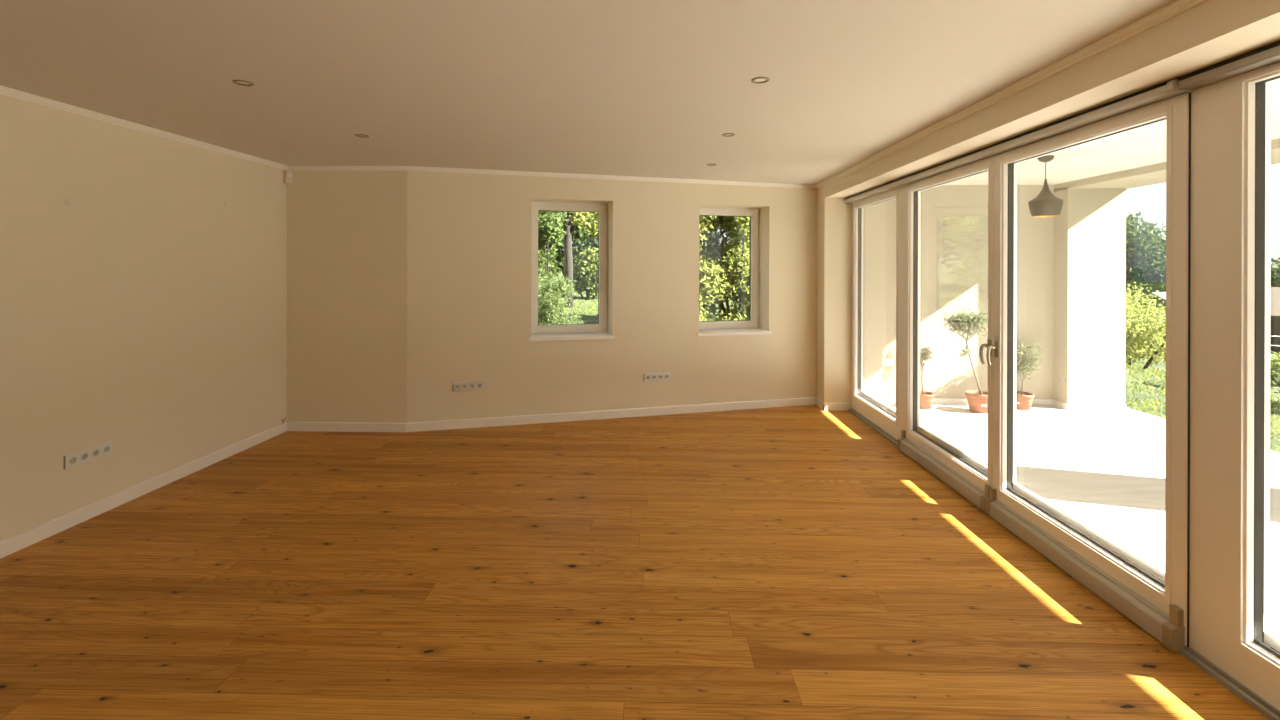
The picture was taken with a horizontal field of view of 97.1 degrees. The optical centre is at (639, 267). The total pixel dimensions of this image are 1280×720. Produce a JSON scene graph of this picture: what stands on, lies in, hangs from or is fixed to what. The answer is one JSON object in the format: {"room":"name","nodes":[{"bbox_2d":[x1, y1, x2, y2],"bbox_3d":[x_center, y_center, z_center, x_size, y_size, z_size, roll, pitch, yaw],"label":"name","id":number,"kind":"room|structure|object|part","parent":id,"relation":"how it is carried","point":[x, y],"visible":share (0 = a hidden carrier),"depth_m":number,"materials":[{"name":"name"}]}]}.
{"room":"empty living room","nodes":[
{"label":"empty living room","id":0,"kind":"room"},
{"bbox_2d":[0,94,286,540],"bbox_3d":[-3.687,0.373,1.907,0.300,2.730,7.835,0,0,1],"label":"wall","id":1,"kind":"structure","parent":0,"point":[143,276],"depth_m":3.83,"materials":[{"name":"beige paint"}]},
{"bbox_2d":[63,441,111,469],"bbox_3d":[-3.491,1.184,3.583,0.016,0.082,0.300,0,0,1],"label":"wall socket","id":2,"kind":"object","parent":1,"relation":"attached to","point":[101,450],"visible":1,"depth_m":3.56,"materials":[{"name":"plastic"}]},
{"bbox_2d":[0,422,286,558],"bbox_3d":[-3.532,1.545,1.903,0.016,0.088,7.235,0,0,1],"label":"baseboard","id":3,"kind":"structure","parent":1,"relation":"attached to","point":[15,543],"depth_m":3.81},
{"bbox_2d":[0,85,287,169],"bbox_3d":[-3.515,-0.971,1.903,0.034,0.040,7.235,0,0,1],"label":"trim","id":4,"kind":"structure","parent":1,"relation":"attached to","point":[6,91],"depth_m":3.79,"materials":[{"name":"paint"}]},
{"bbox_2d":[286,171,406,422],"bbox_3d":[-2.854,0.376,5.655,1.185,2.730,0.300,0,0,1],"label":"wall","id":5,"kind":"structure","parent":0,"point":[347,230],"depth_m":5.50,"materials":[{"name":"beige paint"}]},
{"bbox_2d":[284,171,292,183],"bbox_3d":[-3.410,-0.877,5.482,0.072,0.120,0.104,0,0,-44],"label":"sensor","id":6,"kind":"object","parent":5,"relation":"attached to","point":[288,175],"visible":1,"depth_m":5.45,"materials":[{"name":"plastic"}]},
{"bbox_2d":[287,422,405,431],"bbox_3d":[-2.860,1.547,5.497,1.188,0.088,0.016,0,0,1],"label":"baseboard","id":7,"kind":"structure","parent":5,"relation":"attached to","point":[291,426],"depth_m":5.49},
{"bbox_2d":[287,166,407,170],"bbox_3d":[-2.849,-0.969,5.488,1.195,0.040,0.034,0,0,1],"label":"trim","id":8,"kind":"structure","parent":5,"relation":"attached to","point":[290,168],"depth_m":5.48,"materials":[{"name":"paint"}]},
{"bbox_2d":[407,171,816,422],"bbox_3d":[-0.179,0.384,6.271,4.675,2.730,0.420,0,0,-15],"label":"wall","id":9,"kind":"structure","parent":0,"point":[469,234],"depth_m":6.01,"materials":[{"name":"beige paint"}]},
{"bbox_2d":[452,381,483,390],"bbox_3d":[-1.713,1.175,5.632,0.295,0.081,0.017,0,0,-15],"label":"wall socket","id":10,"kind":"object","parent":9,"relation":"attached to","point":[479,385],"visible":1,"depth_m":5.62,"materials":[{"name":"plastic"}]},
{"bbox_2d":[529,201,614,340],"bbox_3d":[-0.762,0.019,6.126,0.918,1.473,0.496,0,0,-15],"label":"window","id":11,"kind":"structure","parent":9,"relation":"in","point":[600,330],"depth_m":6.14,"materials":[{"name":"white plastic"}]},
{"bbox_3d":[-0.739,0.734,6.030,0.902,0.036,0.298,0,0,-15],"label":"sill","id":12,"kind":"part","parent":11,"relation":"part of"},
{"bbox_3d":[-0.399,0.118,6.224,0.026,0.134,0.052,0,0,-15],"label":"handle","id":13,"kind":"part","parent":11,"relation":"part of","materials":[{"name":"silver metal"}]},
{"bbox_2d":[406,397,815,431],"bbox_3d":[-0.092,1.556,6.070,4.505,0.088,0.016,0,0,-15],"label":"baseboard","id":14,"kind":"structure","parent":9,"relation":"attached to","point":[697,408],"depth_m":5.98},
{"bbox_2d":[407,166,816,188],"bbox_3d":[-0.082,-0.960,6.061,4.505,0.040,0.034,0,0,-15],"label":"trim","id":15,"kind":"structure","parent":9,"relation":"attached to","point":[410,168],"depth_m":5.97,"materials":[{"name":"paint"}]},
{"bbox_2d":[644,372,669,380],"bbox_3d":[0.183,1.181,6.143,0.284,0.081,0.017,0,0,-15],"label":"wall socket","id":16,"kind":"object","parent":9,"relation":"attached to","point":[649,376],"visible":1,"depth_m":6.13,"materials":[{"name":"plastic"}]},
{"bbox_2d":[697,207,771,335],"bbox_3d":[1.014,0.025,6.605,0.919,1.473,0.496,0,0,-15],"label":"window","id":17,"kind":"structure","parent":9,"relation":"in","point":[737,327],"depth_m":6.71,"materials":[{"name":"white plastic"}]},
{"bbox_3d":[1.038,0.739,6.509,0.903,0.036,0.298,0,0,-15],"label":"sill","id":18,"kind":"part","parent":17,"relation":"part of","materials":[{"name":"white stone"}]},
{"bbox_2d":[0,405,1268,719],"bbox_3d":[-0.688,1.673,2.417,6.080,0.150,8.800,0,0,1],"label":"floor","id":19,"kind":"structure","parent":0,"point":[790,562],"depth_m":2.77,"materials":[{"name":"brown wood"}]},
{"bbox_2d":[0,0,1279,184],"bbox_3d":[0.520,-1.163,1.613,8.715,0.370,11.250,0,0,1],"label":"ceiling","id":20,"kind":"structure","parent":0,"point":[637,88],"depth_m":2.88,"materials":[{"name":"paint"}]},
{"bbox_2d":[233,80,253,85],"bbox_3d":[-2.110,-0.984,3.007,0.094,0.006,0.094,0,0,1],"label":"recessed light","id":21,"kind":"object","parent":20,"relation":"in","point":[238,82],"visible":1,"depth_m":3.00,"materials":[{"name":"silver metal"}]},
{"bbox_2d":[355,134,368,137],"bbox_3d":[-2.071,-0.984,4.211,0.094,0.006,0.094,0,0,1],"label":"recessed light","id":22,"kind":"object","parent":20,"relation":"in","point":[356,135],"visible":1,"depth_m":4.20,"materials":[{"name":"silver metal"}]},
{"bbox_2d":[722,133,734,136],"bbox_3d":[0.648,-0.975,4.141,0.094,0.006,0.094,0,0,1],"label":"recessed light","id":23,"kind":"object","parent":20,"relation":"in","point":[724,134],"visible":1,"depth_m":4.13,"materials":[{"name":"silver metal"}]},
{"bbox_2d":[751,77,769,83],"bbox_3d":[0.627,-0.975,2.936,0.094,0.006,0.094,0,0,1],"label":"recessed light","id":24,"kind":"object","parent":20,"relation":"in","point":[758,80],"visible":1,"depth_m":2.93,"materials":[{"name":"silver metal"}]},
{"bbox_2d":[1028,155,1062,216],"bbox_3d":[3.671,-0.738,5.113,0.260,0.540,0.260,0,0,1],"label":"pendant lamp","id":25,"kind":"object","parent":20,"relation":"hanging from","point":[1046,204],"visible":1,"depth_m":5.05,"materials":[{"name":"grey metal"}]},
{"bbox_3d":[3.671,-0.636,5.113,0.260,0.335,0.260,0,0,1],"label":"lamp shade","id":26,"kind":"part","parent":25,"relation":"part of","materials":[{"name":"grey metal"}]},
{"bbox_2d":[538,258,1279,451],"bbox_3d":[16.447,1.522,18.611,60.000,5.520,62.000,0,0,1],"label":"lawn","id":27,"kind":"structure","parent":0,"point":[1162,366],"depth_m":8.58,"materials":[{"name":"green plant"}]},
{"bbox_2d":[538,211,567,300],"bbox_3d":[-2.216,-0.206,12.532,1.479,2.618,1.348,0,0,21],"label":"tree","id":28,"kind":"object","parent":27,"relation":"on","point":[550,223],"visible":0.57,"depth_m":12.40,"materials":[{"name":"green plant"}]},
{"bbox_2d":[538,272,584,324],"bbox_3d":[-1.566,0.737,9.738,1.264,1.423,0.999,0,0,1],"label":"conifer shrub","id":29,"kind":"object","parent":27,"relation":"on","point":[546,309],"visible":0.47,"depth_m":9.65,"materials":[{"name":"green plant"}]},
{"bbox_2d":[560,211,575,307],"bbox_3d":[-1.697,-1.109,13.320,1.892,4.268,1.529,0,0,-12],"label":"tree","id":30,"kind":"object","parent":27,"relation":"on","point":[568,259],"visible":0.02,"depth_m":13.27,"materials":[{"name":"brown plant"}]},
{"bbox_2d":[550,213,597,288],"bbox_3d":[-1.198,-2.047,17.884,8.491,5.917,3.732,0,0,1],"label":"tree","id":31,"kind":"object","parent":27,"relation":"on","point":[579,239],"visible":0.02,"depth_m":16.99,"materials":[{"name":"green plant"}]},
{"bbox_2d":[569,212,597,250],"bbox_3d":[-0.231,-0.377,10.966,2.605,3.095,1.192,0,0,1],"label":"tree","id":32,"kind":"object","parent":27,"relation":"on","point":[579,219],"visible":0.12,"depth_m":10.79,"materials":[{"name":"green plant"}]},
{"bbox_2d":[573,246,597,298],"bbox_3d":[-1.253,0.183,15.053,1.628,1.512,1.069,0,0,1],"label":"shrub","id":33,"kind":"object","parent":27,"relation":"on","point":[585,273],"visible":0.58,"depth_m":14.84,"materials":[{"name":"green plant"}]},
{"bbox_2d":[699,215,749,320],"bbox_3d":[1.599,-0.126,10.403,2.662,3.372,1.903,0,0,-2],"label":"tree","id":34,"kind":"object","parent":27,"relation":"on","point":[721,264],"visible":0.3,"depth_m":10.04,"materials":[{"name":"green plant"}]},
{"bbox_2d":[553,291,1279,452],"bbox_3d":[3.260,1.388,10.675,15.077,1.509,12.567,0,0,1],"label":"grass blades","id":35,"kind":"object","parent":27,"relation":"on","point":[1158,374],"visible":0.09,"depth_m":8.37,"materials":[{"name":"green plant"}]},
{"bbox_2d":[1126,212,1144,230],"bbox_3d":[22.749,0.242,28.998,6.268,7.313,4.778,0,0,1],"label":"tree","id":36,"kind":"object","parent":27,"relation":"on","point":[1139,213],"visible":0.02,"depth_m":27.61,"materials":[{"name":"green plant"}]},
{"bbox_2d":[1126,215,1165,300],"bbox_3d":[18.534,0.756,20.971,5.638,5.496,4.586,0,0,-6],"label":"tree","id":37,"kind":"object","parent":27,"relation":"on","point":[1145,249],"visible":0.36,"depth_m":19.54,"materials":[{"name":"green plant"}]},
{"bbox_2d":[1126,282,1165,370],"bbox_3d":[8.929,1.147,10.345,2.235,1.783,1.863,0,0,8],"label":"shrub","id":38,"kind":"object","parent":27,"relation":"on","point":[1144,314],"visible":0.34,"depth_m":10.15,"materials":[{"name":"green plant"}]},
{"bbox_2d":[1126,292,1165,358],"bbox_3d":[14.058,1.517,14.967,2.300,1.780,1.960,0,0,-29],"label":"garden shed","id":39,"kind":"object","parent":27,"relation":"on","point":[1162,294],"visible":0.1,"depth_m":14.45,"materials":[{"name":"brown wood"}]},
{"bbox_2d":[1133,336,1279,363],"bbox_3d":[12.720,1.882,12.598,3.636,0.950,0.037,0,0,31],"label":"wire fence","id":40,"kind":"object","parent":27,"relation":"on","point":[1274,336],"visible":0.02,"depth_m":13.05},
{"bbox_2d":[1270,287,1279,352],"bbox_3d":[24.705,1.965,21.013,3.600,2.480,3.100,0,0,21],"label":"house","id":41,"kind":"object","parent":27,"relation":"on","point":[1275,291],"visible":0.05,"depth_m":20.36,"materials":[{"name":"brown wood"}]},
{"bbox_2d":[1270,350,1279,405],"bbox_3d":[9.781,1.580,8.342,2.265,1.290,1.377,0,0,-34],"label":"shrub","id":42,"kind":"object","parent":27,"relation":"on","point":[1276,360],"visible":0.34,"depth_m":8.35,"materials":[{"name":"green plant"}]},
{"bbox_2d":[1271,258,1279,286],"bbox_3d":[37.303,2.167,30.595,7.788,5.839,4.866,0,0,-3],"label":"tree","id":43,"kind":"object","parent":27,"relation":"on","point":[1275,281],"visible":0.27,"depth_m":30.72,"materials":[{"name":"green plant"}]},
{"bbox_2d":[883,185,1053,398],"bbox_3d":[3.886,0.452,7.009,2.273,2.920,0.300,0,0,1],"label":"wall","id":44,"kind":"structure","parent":0,"point":[954,218],"depth_m":6.86,"materials":[{"name":"white paint"}]},
{"bbox_2d":[883,358,891,365],"bbox_3d":[2.987,1.144,6.857,0.152,0.090,0.046,0,0,1],"label":"socket","id":45,"kind":"object","parent":44,"relation":"attached to","point":[886,361],"visible":0.74,"depth_m":6.84,"materials":[{"name":"plastic"}]},
{"bbox_2d":[883,398,1125,410],"bbox_3d":[4.199,1.618,6.728,2.918,0.070,0.247,0,0,1],"label":"baseboard","id":46,"kind":"structure","parent":44,"relation":"attached to","point":[1116,407],"depth_m":6.76,"materials":[{"name":"stone"}]},
{"bbox_2d":[817,0,1279,402],"bbox_3d":[2.310,0.392,2.520,0.640,2.730,9.350,0,0,1],"label":"wall","id":47,"kind":"structure","parent":0,"point":[1211,32],"depth_m":2.98,"materials":[{"name":"beige paint"}]},
{"bbox_2d":[816,397,822,409],"bbox_3d":[2.074,1.563,6.509,0.016,0.088,0.286,0,0,1],"label":"baseboard","id":48,"kind":"structure","parent":47,"relation":"attached to","point":[819,403],"depth_m":6.50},
{"bbox_2d":[823,402,850,410],"bbox_3d":[2.218,1.563,6.370,0.311,0.088,0.016,0,0,1],"label":"baseboard reveal","id":49,"kind":"structure","parent":47,"relation":"attached to","point":[827,406],"depth_m":6.36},
{"bbox_2d":[863,203,882,401],"bbox_3d":[2.513,0.318,2.365,0.252,2.660,9.050,0,0,1],"label":"window pane","id":50,"kind":"structure","parent":47,"relation":"attached to","point":[873,215],"depth_m":6.36,"materials":[{"name":"clear glass"}]},
{"bbox_2d":[851,187,903,439],"bbox_3d":[2.419,0.405,5.686,0.102,2.345,1.375,0,0,1],"label":"window","id":51,"kind":"structure","parent":47,"relation":"in","point":[891,420],"depth_m":5.72,"materials":[{"name":"white plastic"}]},
{"bbox_2d":[898,157,993,512],"bbox_3d":[2.334,0.435,4.342,0.168,2.325,1.310,0,0,1],"label":"door","id":52,"kind":"structure","parent":47,"relation":"in","point":[971,478],"depth_m":4.51,"materials":[{"name":"white plastic"}]},
{"bbox_3d":[2.264,0.565,3.719,0.060,0.137,0.026,0,0,1],"label":"lever","id":53,"kind":"part","parent":52,"relation":"part of","materials":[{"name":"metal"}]},
{"bbox_3d":[2.299,0.522,3.718,0.010,0.104,0.032,0,0,1],"label":"handle plate","id":54,"kind":"part","parent":52,"relation":"part of","materials":[{"name":"silver metal"}]},
{"bbox_2d":[816,0,1207,188],"bbox_3d":[1.974,-0.954,2.403,0.034,0.040,8.500,0,0,1],"label":"trim","id":55,"kind":"structure","parent":47,"relation":"attached to","point":[1176,7],"depth_m":2.72,"materials":[{"name":"paint"}]},
{"bbox_2d":[852,91,1191,287],"bbox_3d":[2.384,0.390,4.339,0.110,2.375,4.070,0,0,1],"label":"frame","id":56,"kind":"object","parent":47,"relation":"attached to","point":[1189,91],"visible":0.04,"depth_m":3.51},
{"bbox_2d":[844,45,1279,719],"bbox_3d":[2.300,0.422,2.435,0.205,2.430,7.880,0,0,1],"label":"window frame","id":57,"kind":"structure","parent":47,"relation":"in","point":[1230,277],"depth_m":2.19,"materials":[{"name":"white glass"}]},
{"bbox_2d":[846,40,1279,198],"bbox_3d":[2.258,-0.780,2.437,0.056,0.018,7.880,0,0,1],"label":"rail","id":58,"kind":"object","parent":47,"relation":"attached to","point":[1275,44],"visible":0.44,"depth_m":2.55,"materials":[{"name":"grey metal"}]},
{"bbox_2d":[985,93,1190,651],"bbox_3d":[2.302,0.435,3.017,0.168,2.325,1.334,0,0,1],"label":"door","id":59,"kind":"structure","parent":47,"relation":"in","point":[1156,599],"depth_m":2.66,"materials":[{"name":"white plastic"}]},
{"bbox_3d":[2.263,0.565,3.640,0.060,0.137,0.026,0,0,1],"label":"lever","id":60,"kind":"part","parent":59,"relation":"part of","materials":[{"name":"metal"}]},
{"bbox_3d":[2.297,0.522,3.639,0.010,0.104,0.032,0,0,1],"label":"handle plate","id":61,"kind":"part","parent":59,"relation":"part of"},
{"bbox_2d":[886,404,1279,636],"bbox_3d":[4.124,1.783,1.381,3.050,0.260,10.960,0,0,1],"label":"floor","id":62,"kind":"structure","parent":0,"point":[1105,469],"depth_m":4.75,"materials":[{"name":"stone"}]},
{"bbox_2d":[920,391,933,408],"bbox_3d":[3.346,1.563,6.681,0.240,0.175,0.240,0,0,1],"label":"terracotta pot","id":63,"kind":"object","parent":62,"relation":"on","point":[926,399],"visible":0.68,"depth_m":6.59,"materials":[{"name":"ceramic"}]},
{"bbox_2d":[920,346,931,393],"bbox_3d":[3.349,1.209,6.692,0.216,0.581,0.234,0,0,1],"label":"tree","id":64,"kind":"object","parent":63,"relation":"on","point":[923,357],"visible":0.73,"depth_m":6.67,"materials":[{"name":"green plant"}]},
{"bbox_2d":[965,390,987,413],"bbox_3d":[3.917,1.545,6.508,0.300,0.215,0.300,0,0,1],"label":"terracotta pot","id":65,"kind":"object","parent":62,"relation":"on","point":[977,403],"visible":0.75,"depth_m":6.43,"materials":[{"name":"ceramic"}]},
{"bbox_2d":[942,308,987,394],"bbox_3d":[3.770,0.956,6.510,0.514,1.015,0.386,0,0,18],"label":"tree","id":66,"kind":"object","parent":65,"relation":"on","point":[957,324],"visible":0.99,"depth_m":6.49,"materials":[{"name":"green plant"}]},
{"bbox_2d":[1017,391,1033,409],"bbox_3d":[4.491,1.564,6.654,0.250,0.180,0.250,0,0,1],"label":"terracotta pot","id":67,"kind":"object","parent":62,"relation":"on","point":[1024,401],"visible":0.66,"depth_m":6.56,"materials":[{"name":"ceramic"}]},
{"bbox_2d":[1017,340,1043,394],"bbox_3d":[4.510,1.172,6.653,0.409,0.652,0.375,0,0,41],"label":"tree","id":68,"kind":"object","parent":67,"relation":"in","point":[1027,353],"visible":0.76,"depth_m":6.61,"materials":[{"name":"green plant"}]},
{"bbox_2d":[1053,187,1125,403],"bbox_3d":[5.332,0.487,6.856,0.665,2.860,0.535,0,0,1],"label":"pillar","id":69,"kind":"structure","parent":62,"relation":"on","point":[1089,280],"depth_m":6.59,"materials":[{"name":"white paint"}]},
{"bbox_2d":[1054,138,1279,189],"bbox_3d":[5.224,-1.131,1.500,0.695,0.405,11.250,0,0,1],"label":"beam","id":70,"kind":"structure","parent":69,"relation":"on","point":[1154,173],"depth_m":5.93,"materials":[{"name":"white paint"}]}
]}

